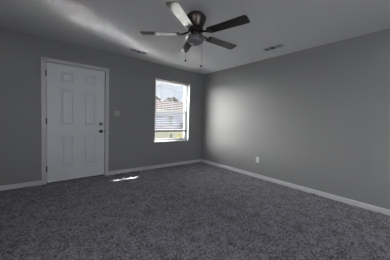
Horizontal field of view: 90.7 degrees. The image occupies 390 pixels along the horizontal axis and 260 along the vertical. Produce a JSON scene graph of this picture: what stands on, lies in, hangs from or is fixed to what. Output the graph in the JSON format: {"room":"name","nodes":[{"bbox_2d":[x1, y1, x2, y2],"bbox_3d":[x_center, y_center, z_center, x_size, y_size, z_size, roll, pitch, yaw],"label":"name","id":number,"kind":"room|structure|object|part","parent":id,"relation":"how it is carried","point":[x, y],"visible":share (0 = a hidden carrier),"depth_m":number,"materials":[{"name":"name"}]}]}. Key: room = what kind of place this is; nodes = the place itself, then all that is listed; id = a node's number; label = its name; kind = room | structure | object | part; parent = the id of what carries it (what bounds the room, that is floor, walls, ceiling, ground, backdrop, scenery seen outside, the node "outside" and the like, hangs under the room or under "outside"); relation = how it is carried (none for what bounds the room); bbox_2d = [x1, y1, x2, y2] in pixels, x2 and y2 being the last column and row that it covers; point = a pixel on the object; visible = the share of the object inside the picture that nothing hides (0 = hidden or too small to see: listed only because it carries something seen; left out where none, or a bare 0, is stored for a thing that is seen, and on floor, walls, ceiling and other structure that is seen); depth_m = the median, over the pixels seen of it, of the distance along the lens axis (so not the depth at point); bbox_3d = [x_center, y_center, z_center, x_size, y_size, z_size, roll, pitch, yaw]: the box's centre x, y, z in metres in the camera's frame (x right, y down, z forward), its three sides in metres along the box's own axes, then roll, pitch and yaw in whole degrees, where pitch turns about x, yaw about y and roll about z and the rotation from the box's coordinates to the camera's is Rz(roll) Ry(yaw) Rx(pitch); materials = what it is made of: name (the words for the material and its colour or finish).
{"room":"empty living room","nodes":[
{"label":"empty living room","id":0,"kind":"room"},
{"bbox_2d":[0,27,203,185],"bbox_3d":[-1.918,-0.115,3.854,5.700,3.040,0.200,-1,4,-39],"label":"wall","id":1,"kind":"structure","parent":0,"point":[131,80],"depth_m":3.76,"materials":[{"name":"grey paint"}]},
{"bbox_2d":[45,62,104,183],"bbox_3d":[-2.170,-0.111,3.563,0.934,2.062,0.178,-1,4,-39],"label":"door","id":2,"kind":"structure","parent":1,"relation":"in","point":[75,95],"depth_m":3.52,"materials":[{"name":"white paint"}]},
{"bbox_2d":[41,57,108,184],"bbox_3d":[-2.203,-0.146,3.609,1.060,2.129,0.222,-1,4,-39],"label":"door frame","id":3,"kind":"structure","parent":1,"relation":"attached to","point":[43,59],"depth_m":3.30,"materials":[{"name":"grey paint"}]},
{"bbox_2d":[0,159,200,190],"bbox_3d":[-1.882,0.882,3.821,5.300,0.076,0.014,-1,4,-39],"label":"baseboard","id":4,"kind":"structure","parent":1,"relation":"attached to","point":[34,183],"depth_m":4.07,"materials":[{"name":"grey paint"}]},
{"bbox_2d":[114,111,119,115],"bbox_3d":[-1.600,-0.337,3.955,0.116,0.114,0.016,-1,4,-39],"label":"light switch","id":5,"kind":"object","parent":1,"relation":"attached to","point":[116,113],"visible":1,"depth_m":3.96,"materials":[{"name":"grey plastic"}]},
{"bbox_2d":[154,78,189,142],"bbox_3d":[-0.599,-0.469,4.871,1.014,1.516,0.197,-1,4,-39],"label":"window","id":6,"kind":"structure","parent":1,"relation":"in","point":[185,88],"depth_m":5.06,"materials":[{"name":"white plastic"}]},
{"bbox_3d":[-0.639,-0.122,4.925,0.946,0.743,0.026,-1,4,-39],"label":"sash","id":7,"kind":"part","parent":6,"relation":"part of","materials":[{"name":"clear plastic"}]},
{"bbox_3d":[-0.636,-0.828,4.913,0.946,0.747,0.026,-1,4,-39],"label":"sash","id":8,"kind":"part","parent":6,"relation":"part of","materials":[{"name":"clear glass"}]},
{"bbox_2d":[155,78,187,131],"bbox_3d":[-0.585,-0.586,4.852,0.958,1.255,0.057,-1,4,-39],"label":"window blind","id":9,"kind":"object","parent":6,"relation":"attached to","point":[159,80],"visible":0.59,"depth_m":4.82,"materials":[{"name":"white plastic"}]},
{"bbox_3d":[-0.604,0.024,4.883,0.958,0.033,0.048,-1,4,-39],"label":"rail","id":10,"kind":"part","parent":9,"relation":"part of","materials":[{"name":"grey plastic"}]},
{"bbox_3d":[-0.601,0.279,4.881,1.014,0.022,0.127,-1,4,-39],"label":"sill","id":11,"kind":"part","parent":6,"relation":"part of","materials":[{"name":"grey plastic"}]},
{"bbox_2d":[0,162,389,259],"bbox_3d":[0.051,1.148,1.420,5.300,0.127,6.200,-1,4,-39],"label":"floor","id":12,"kind":"structure","parent":0,"point":[197,210],"depth_m":2.24,"materials":[{"name":"grey carpet"}]},
{"bbox_2d":[0,0,389,73],"bbox_3d":[0.131,-1.394,1.292,5.300,0.100,6.200,-1,4,-39],"label":"ceiling","id":13,"kind":"structure","parent":0,"point":[111,26],"depth_m":2.58,"materials":[{"name":"white paint"}]},
{"bbox_2d":[129,48,147,54],"bbox_3d":[-1.080,-1.494,3.691,0.330,0.017,0.160,-1,4,-39],"label":"ceiling vent","id":14,"kind":"object","parent":13,"relation":"in","point":[131,49],"visible":1,"depth_m":3.67,"materials":[{"name":"white metal"}]},
{"bbox_2d":[140,2,249,66],"bbox_3d":[0.041,-1.087,2.374,1.265,0.626,1.300,-1,4,-39],"label":"ceiling fan","id":15,"kind":"object","parent":13,"relation":"hanging from","point":[194,21],"visible":1,"depth_m":2.26,"materials":[{"name":"brown metal"}]},
{"bbox_3d":[-0.422,-1.179,2.361,0.486,0.006,0.136,2,11,1],"label":"blade","id":16,"kind":"part","parent":15,"relation":"part of","materials":[{"name":"brown wood"}]},
{"bbox_3d":[-0.134,-1.150,1.949,0.136,0.006,0.486,11,6,18],"label":"blade","id":17,"kind":"part","parent":15,"relation":"part of","materials":[{"name":"brown wood"}]},
{"bbox_3d":[-0.119,-1.190,2.762,0.136,0.006,0.486,-7,5,-16],"label":"blade","id":18,"kind":"part","parent":15,"relation":"part of","materials":[{"name":"brown wood"}]},
{"bbox_3d":[0.003,-1.072,2.358,0.202,0.065,0.202,-1,4,-39],"label":"lamp shade","id":19,"kind":"part","parent":15,"relation":"part of","materials":[{"name":"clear glass"}]},
{"bbox_3d":[0.356,-1.167,2.599,0.486,0.006,0.136,0,-4,-35],"label":"blade","id":20,"kind":"part","parent":15,"relation":"part of","materials":[{"name":"brown wood"}]},
{"bbox_3d":[0.347,-1.142,2.097,0.486,0.006,0.136,4,-4,37],"label":"blade","id":21,"kind":"part","parent":15,"relation":"part of","materials":[{"name":"brown wood"}]},
{"bbox_2d":[261,43,284,51],"bbox_3d":[1.332,-1.398,3.286,0.150,0.017,0.360,-1,4,-39],"label":"ceiling vent","id":22,"kind":"object","parent":13,"relation":"in","point":[280,45],"visible":1,"depth_m":3.27,"materials":[{"name":"white metal"}]},
{"bbox_2d":[201,28,389,209],"bbox_3d":[2.291,0.060,3.011,0.200,3.040,6.400,-1,4,-39],"label":"wall","id":23,"kind":"structure","parent":0,"point":[316,118],"depth_m":3.24,"materials":[{"name":"grey paint"}]},
{"bbox_2d":[201,159,389,215],"bbox_3d":[2.114,1.046,3.071,0.014,0.076,6.200,-1,4,-39],"label":"baseboard","id":24,"kind":"structure","parent":23,"relation":"attached to","point":[309,190],"depth_m":3.24,"materials":[{"name":"grey paint"}]},
{"label":"outside","id":25,"kind":"structure","parent":0,"visible":0},
{"bbox_2d":[155,131,183,138],"bbox_3d":[-21.876,-0.686,32.908,120.000,0.001,70.000,-1,4,-39],"label":"ground","id":26,"kind":"structure","parent":25,"point":[158,135],"depth_m":20.97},
{"bbox_2d":[155,100,183,128],"bbox_3d":[-6.584,-3.054,37.002,19.000,5.380,9.050,-1,4,-39],"label":"house","id":27,"kind":"structure","parent":26,"relation":"on","point":[158,102],"depth_m":34.16,"materials":[{"name":"white"}]}
]}

